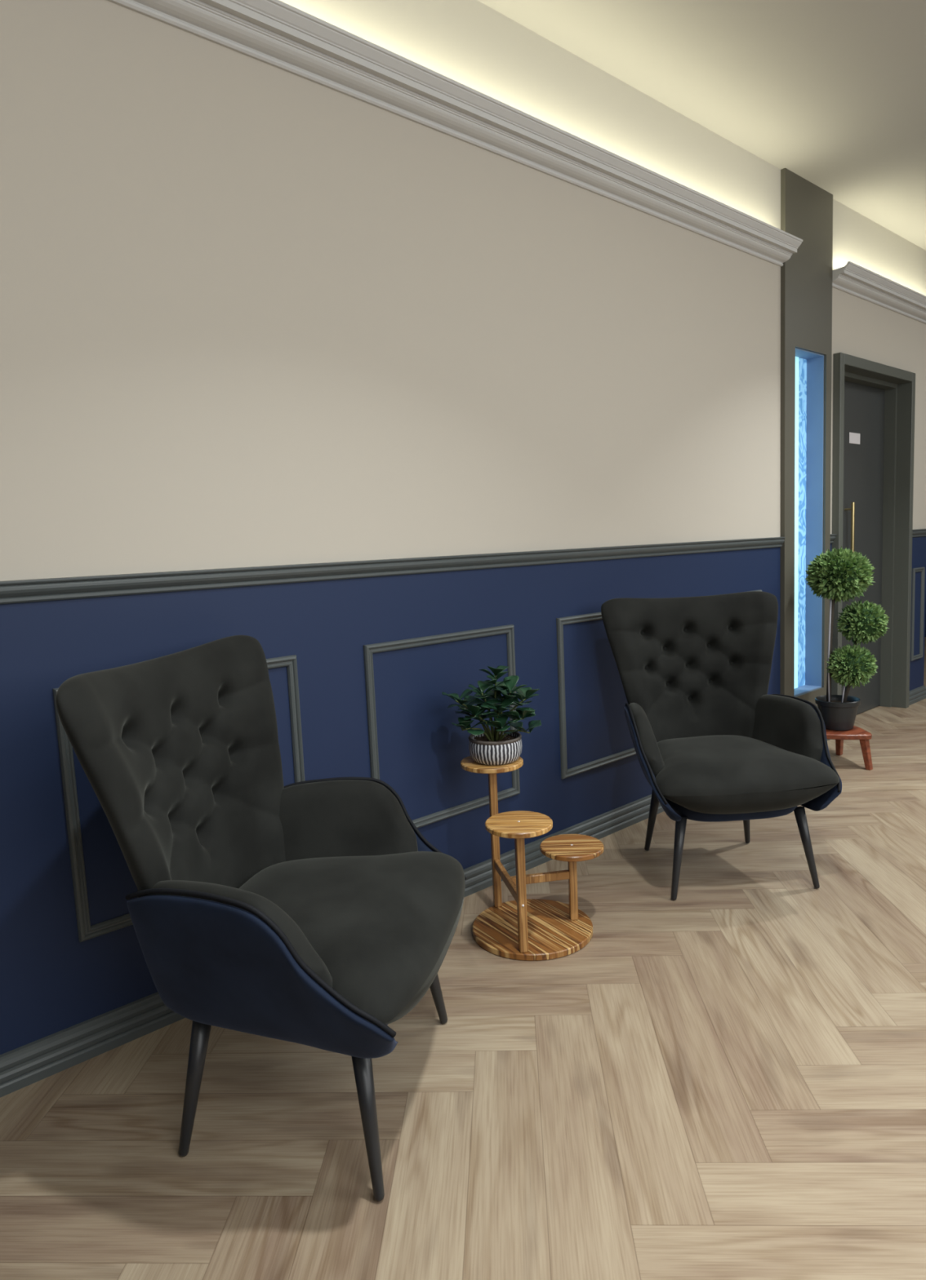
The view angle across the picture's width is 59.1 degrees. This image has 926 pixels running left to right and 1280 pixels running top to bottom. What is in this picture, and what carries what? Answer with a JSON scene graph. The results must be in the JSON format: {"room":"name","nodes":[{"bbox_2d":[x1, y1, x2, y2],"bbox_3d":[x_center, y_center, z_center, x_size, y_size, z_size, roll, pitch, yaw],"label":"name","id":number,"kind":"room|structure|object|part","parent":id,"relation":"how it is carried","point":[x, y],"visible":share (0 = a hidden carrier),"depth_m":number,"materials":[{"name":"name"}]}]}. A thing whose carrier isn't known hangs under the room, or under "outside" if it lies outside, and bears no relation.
{"room":"waiting area","nodes":[
{"label":"waiting area","id":0,"kind":"room"},
{"bbox_2d":[0,0,925,1054],"bbox_3d":[-0.206,-0.555,2.581,8.435,2.817,0.250,-9,9,-41],"label":"wall","id":1,"kind":"structure","parent":0,"point":[253,312],"depth_m":2.32,"materials":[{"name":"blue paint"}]},
{"bbox_2d":[52,654,305,942],"bbox_3d":[-0.668,0.370,2.055,0.616,0.594,0.016,-9,9,-41],"label":"trim","id":2,"kind":"structure","parent":1,"relation":"attached to","point":[86,931],"depth_m":1.88,"materials":[{"name":"grey"}]},
{"bbox_2d":[0,794,663,1097],"bbox_3d":[-0.784,0.919,1.987,6.465,0.082,0.024,-9,9,-41],"label":"baseboard","id":3,"kind":"structure","parent":1,"relation":"attached to","point":[21,1067],"depth_m":1.96,"materials":[{"name":"grey"}]},
{"bbox_2d":[0,537,785,604],"bbox_3d":[-0.830,-0.122,1.864,6.465,0.049,0.026,-9,9,-41],"label":"trim","id":4,"kind":"structure","parent":1,"relation":"attached to","point":[19,591],"depth_m":2.24,"materials":[{"name":"grey"}]},
{"bbox_2d":[363,624,519,828],"bbox_3d":[-0.044,0.276,2.613,0.617,0.594,0.016,-9,9,-41],"label":"trim","id":5,"kind":"structure","parent":1,"relation":"attached to","point":[370,649],"depth_m":2.57,"materials":[{"name":"grey"}]},
{"bbox_2d":[107,0,802,266],"bbox_3d":[-0.861,-1.448,1.678,6.465,0.091,0.108,-9,9,-41],"label":"trim","id":6,"kind":"structure","parent":1,"relation":"attached to","point":[279,34],"depth_m":2.39,"materials":[{"name":"grey"}]},
{"bbox_2d":[555,612,635,778],"bbox_3d":[0.582,0.183,3.171,0.616,0.594,0.016,-9,9,-41],"label":"trim","id":7,"kind":"structure","parent":1,"relation":"attached to","point":[560,622],"depth_m":2.99,"materials":[{"name":"grey"}]},
{"bbox_2d":[830,533,835,543],"bbox_3d":[1.963,-0.540,4.359,0.067,0.049,0.026,-9,9,-41],"label":"trim","id":8,"kind":"structure","parent":1,"relation":"attached to","point":[832,535],"depth_m":4.36,"materials":[{"name":"grey"}]},
{"bbox_2d":[831,352,915,714],"bbox_3d":[2.297,-0.544,4.819,1.038,2.052,0.290,-9,9,-41],"label":"door","id":9,"kind":"structure","parent":1,"relation":"in","point":[873,433],"depth_m":4.99,"materials":[{"name":"grey wood"}]},
{"bbox_3d":[2.238,-0.540,4.737,0.018,0.508,0.056,-9,9,-41],"label":"handle","id":10,"kind":"part","parent":9,"relation":"part of","materials":[{"name":"gold metal"}]},
{"bbox_3d":[2.281,-1.175,4.761,0.145,0.062,0.003,-9,9,-41],"label":"plate","id":11,"kind":"part","parent":9,"relation":"part of","materials":[{"name":"white"}]},
{"bbox_2d":[831,261,925,324],"bbox_3d":[2.453,-1.943,4.637,1.464,0.091,0.108,-9,9,-41],"label":"trim","id":12,"kind":"structure","parent":1,"relation":"attached to","point":[853,279],"depth_m":4.47,"materials":[{"name":"grey"}]},
{"bbox_2d":[908,685,925,705],"bbox_3d":[2.938,0.362,5.311,0.363,0.082,0.024,-9,9,-41],"label":"baseboard","id":13,"kind":"structure","parent":1,"relation":"attached to","point":[916,695],"depth_m":5.32,"materials":[{"name":"grey"}]},
{"bbox_2d":[910,566,924,661],"bbox_3d":[2.932,-0.169,5.270,0.182,0.594,0.016,-9,9,-41],"label":"trim","id":14,"kind":"structure","parent":1,"relation":"attached to","point":[922,570],"depth_m":5.28,"materials":[{"name":"grey"}]},
{"bbox_2d":[911,528,925,537],"bbox_3d":[2.892,-0.679,5.188,0.363,0.049,0.026,-9,9,-41],"label":"trim","id":15,"kind":"structure","parent":1,"relation":"attached to","point":[915,532],"depth_m":5.18,"materials":[{"name":"grey"}]},
{"bbox_2d":[0,636,925,1279],"bbox_3d":[1.883,0.740,2.849,11.600,0.001,6.300,-9,9,-41],"label":"floor","id":16,"kind":"structure","parent":0,"point":[726,1081],"depth_m":1.68,"materials":[{"name":"brown wood"}]},
{"bbox_2d":[55,635,466,1200],"bbox_3d":[-0.334,0.492,1.702,0.621,0.951,0.756,-1,7,11],"label":"armchair","id":17,"kind":"object","parent":16,"relation":"on","point":[317,913],"visible":1,"depth_m":1.56,"materials":[{"name":"grey fabric"}]},
{"bbox_3d":[-0.552,0.359,1.728,0.189,0.674,0.756,-1,7,11],"label":"backrest","id":18,"kind":"part","parent":17,"relation":"part of","materials":[{"name":"grey fabric"}]},
{"bbox_3d":[-0.514,0.859,1.577,0.084,0.267,0.037,-8,8,-37],"label":"leg","id":19,"kind":"part","parent":17,"relation":"part of","materials":[{"name":"black"}]},
{"bbox_3d":[-0.401,0.549,1.437,0.391,0.269,0.122,0,7,19],"label":"arm","id":20,"kind":"part","parent":17,"relation":"part of","materials":[{"name":"grey fabric"}]},
{"bbox_3d":[-0.356,0.584,1.415,0.496,0.316,0.135,0,7,18],"label":"panel","id":21,"kind":"part","parent":17,"relation":"part of","materials":[{"name":"blue fabric"}]},
{"bbox_3d":[-0.296,0.480,1.979,0.391,0.269,0.122,-2,7,3],"label":"arm","id":22,"kind":"part","parent":17,"relation":"part of","materials":[{"name":"grey fabric"}]},
{"bbox_3d":[-0.272,0.603,1.704,0.505,0.178,0.674,-1,7,11],"label":"seat","id":23,"kind":"part","parent":17,"relation":"part of","materials":[{"name":"grey fabric"}]},
{"bbox_3d":[-0.173,0.857,1.466,0.037,0.267,0.088,-5,7,-17],"label":"leg","id":24,"kind":"part","parent":17,"relation":"part of","materials":[{"name":"black"}]},
{"bbox_3d":[-0.244,0.511,1.990,0.496,0.316,0.135,-2,7,4],"label":"panel","id":25,"kind":"part","parent":17,"relation":"part of","materials":[{"name":"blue fabric"}]},
{"bbox_3d":[-0.080,0.797,1.943,0.037,0.267,0.088,3,9,39],"label":"leg","id":26,"kind":"part","parent":17,"relation":"part of","materials":[{"name":"black wood"}]},
{"bbox_2d":[460,755,604,960],"bbox_3d":[0.162,0.621,2.423,0.429,0.488,0.444,-9,9,-41],"label":"plant stand","id":27,"kind":"object","parent":16,"relation":"on","point":[522,928],"visible":0.93,"depth_m":2.39,"materials":[{"name":"brown wood"}]},
{"bbox_2d":[441,665,541,765],"bbox_3d":[0.091,0.223,2.479,0.246,0.296,0.259,-9,9,-41],"label":"potted plant","id":28,"kind":"object","parent":27,"relation":"on","point":[498,745],"visible":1,"depth_m":2.46,"materials":[{"name":"green plant"}]},
{"bbox_3d":[0.091,0.210,2.490,0.222,0.206,0.114,-1,7,10],"label":"stem","id":29,"kind":"part","parent":28,"relation":"part of","materials":[{"name":"green plant"}]},
{"bbox_3d":[0.099,0.333,2.504,0.164,0.071,0.164,-9,9,-41],"label":"pot","id":30,"kind":"part","parent":28,"relation":"part of","materials":[{"name":"multicoloured ceramic"}]},
{"bbox_2d":[460,755,523,773],"bbox_3d":[0.088,0.377,2.508,0.192,0.015,0.192,-2,7,4],"label":"shelf","id":31,"kind":"object","parent":27,"relation":"attached to","point":[467,763],"depth_m":2.44,"materials":[{"name":"brown wood"}]},
{"bbox_3d":[0.099,0.609,2.535,0.023,0.452,0.023,-4,7,-11],"label":"post","id":32,"kind":"part","parent":27,"relation":"part of","materials":[{"name":"brown wood"}]},
{"bbox_2d":[484,810,552,838],"bbox_3d":[0.152,0.502,2.229,0.184,0.015,0.184,-2,7,4],"label":"shelf","id":33,"kind":"object","parent":27,"relation":"attached to","point":[516,824],"depth_m":2.21,"materials":[{"name":"brown wood"}]},
{"bbox_3d":[0.161,0.687,2.251,0.023,0.357,0.023,-4,7,-11],"label":"post","id":34,"kind":"part","parent":27,"relation":"part of","materials":[{"name":"brown wood"}]},
{"bbox_2d":[539,834,604,862],"bbox_3d":[0.323,0.615,2.425,0.188,0.015,0.188,-2,7,2],"label":"shelf","id":35,"kind":"object","parent":27,"relation":"attached to","point":[562,847],"depth_m":2.40,"materials":[{"name":"brown wood"}]},
{"bbox_3d":[0.328,0.729,2.438,0.023,0.215,0.023,-3,7,-3],"label":"post","id":36,"kind":"part","parent":27,"relation":"part of","materials":[{"name":"brown wood"}]},
{"bbox_2d":[600,591,841,899],"bbox_3d":[0.862,0.324,2.775,0.657,0.927,0.634,-3,7,-5],"label":"armchair","id":37,"kind":"object","parent":16,"relation":"on","point":[710,743],"visible":1,"depth_m":2.91,"materials":[{"name":"grey fabric"}]},
{"bbox_3d":[0.621,0.357,2.773,0.106,0.262,0.398,-2,7,2],"label":"arm","id":38,"kind":"part","parent":37,"relation":"part of","materials":[{"name":"grey fabric"}]},
{"bbox_3d":[0.693,0.645,2.967,0.035,0.261,0.081,-7,8,-30],"label":"leg","id":39,"kind":"part","parent":37,"relation":"part of","materials":[{"name":"black wood"}]},
{"bbox_3d":[0.612,0.396,2.728,0.118,0.308,0.503,-2,7,1],"label":"panel","id":40,"kind":"part","parent":37,"relation":"part of","materials":[{"name":"grey fabric"}]},
{"bbox_3d":[0.687,0.689,2.594,0.035,0.261,0.082,2,8,35],"label":"leg","id":41,"kind":"part","parent":37,"relation":"part of","materials":[{"name":"black"}]},
{"bbox_3d":[0.837,0.166,2.978,0.657,0.658,0.193,-3,7,-5],"label":"backrest","id":42,"kind":"part","parent":37,"relation":"part of","materials":[{"name":"grey fabric"}]},
{"bbox_3d":[1.032,0.627,2.994,0.035,0.261,0.081,0,7,21],"label":"leg","id":43,"kind":"part","parent":37,"relation":"part of","materials":[{"name":"black"}]},
{"bbox_3d":[0.872,0.441,2.730,0.586,0.174,0.515,-3,7,-5],"label":"seat","id":44,"kind":"part","parent":37,"relation":"part of","materials":[{"name":"grey fabric"}]},
{"bbox_3d":[1.103,0.332,2.812,0.106,0.262,0.398,-4,7,-11],"label":"arm","id":45,"kind":"part","parent":37,"relation":"part of","materials":[{"name":"grey fabric"}]},
{"bbox_3d":[1.102,0.667,2.628,0.082,0.261,0.035,4,9,45],"label":"leg","id":46,"kind":"part","parent":37,"relation":"part of","materials":[{"name":"black"}]},
{"bbox_3d":[1.123,0.369,2.769,0.118,0.308,0.503,-4,7,-11],"label":"panel","id":47,"kind":"part","parent":37,"relation":"part of","materials":[{"name":"blue fabric"}]},
{"bbox_2d":[825,725,872,770],"bbox_3d":[1.872,0.521,3.977,0.324,0.172,0.246,-9,9,-41],"label":"stool","id":48,"kind":"object","parent":16,"relation":"on","point":[855,733],"visible":0.49,"depth_m":3.88,"materials":[{"name":"red wood"}]},
{"bbox_3d":[1.904,0.513,4.134,0.066,0.148,0.041,-9,9,-41],"label":"leg","id":49,"kind":"part","parent":48,"relation":"part of","materials":[{"name":"red wood"}]},
{"bbox_2d":[804,546,888,730],"bbox_3d":[1.849,-0.011,3.958,0.348,0.889,0.359,-9,9,-41],"label":"topiary","id":50,"kind":"object","parent":48,"relation":"on","point":[837,575],"visible":1,"depth_m":3.89,"materials":[{"name":"green plant"}]},
{"bbox_3d":[1.868,0.449,3.969,0.319,0.026,0.243,-9,9,-41],"label":"seat","id":51,"kind":"part","parent":48,"relation":"part of","materials":[{"name":"red wood"}]},
{"bbox_3d":[1.921,0.541,3.892,0.040,0.148,0.054,-9,9,-41],"label":"leg","id":52,"kind":"part","parent":48,"relation":"part of","materials":[{"name":"red wood"}]},
{"bbox_2d":[477,0,925,250],"bbox_3d":[1.756,-2.104,2.515,12.000,0.100,6.700,-9,9,-41],"label":"ceiling","id":53,"kind":"structure","parent":0,"point":[831,94],"depth_m":3.00,"materials":[{"name":"grey paint"}]},
{"bbox_2d":[779,168,832,740],"bbox_3d":[1.653,-0.831,4.227,0.502,2.817,0.272,-9,9,-41],"label":"wall pillar","id":54,"kind":"structure","parent":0,"point":[806,208],"depth_m":4.03,"materials":[{"name":"grey paint"}]},
{"bbox_2d":[793,347,823,696],"bbox_3d":[1.727,-0.587,4.218,0.338,1.728,0.108,-9,9,-41],"label":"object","id":55,"kind":"structure","parent":54,"relation":"attached to","point":[809,366],"depth_m":4.30,"materials":[{"name":"blue glass"}]},
{"bbox_3d":[1.701,-0.589,4.246,0.326,1.716,0.008,-9,9,-41],"label":"glass pane","id":56,"kind":"part","parent":55,"relation":"part of","materials":[{"name":"blue glass"}]},
{"bbox_2d":[830,199,835,551],"bbox_3d":[1.864,-0.865,4.430,0.087,2.817,0.250,-9,9,-41],"label":"wall","id":57,"kind":"structure","parent":0,"point":[833,200],"depth_m":4.27,"materials":[{"name":"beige paint"}]},
{"bbox_2d":[814,694,860,730],"bbox_3d":[1.835,0.359,4.005,0.204,0.146,0.204,-9,9,-41],"label":"pot","id":58,"kind":"object","parent":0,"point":[838,712],"depth_m":3.94,"materials":[{"name":"black plastic"}]},
{"bbox_2d":[924,595,925,637],"bbox_3d":[6.128,-1.317,6.664,0.200,2.817,6.500,-9,9,-41],"label":"wall","id":59,"kind":"structure","parent":0,"point":[925,596],"depth_m":8.30,"materials":[{"name":"blue paint"}]}
]}

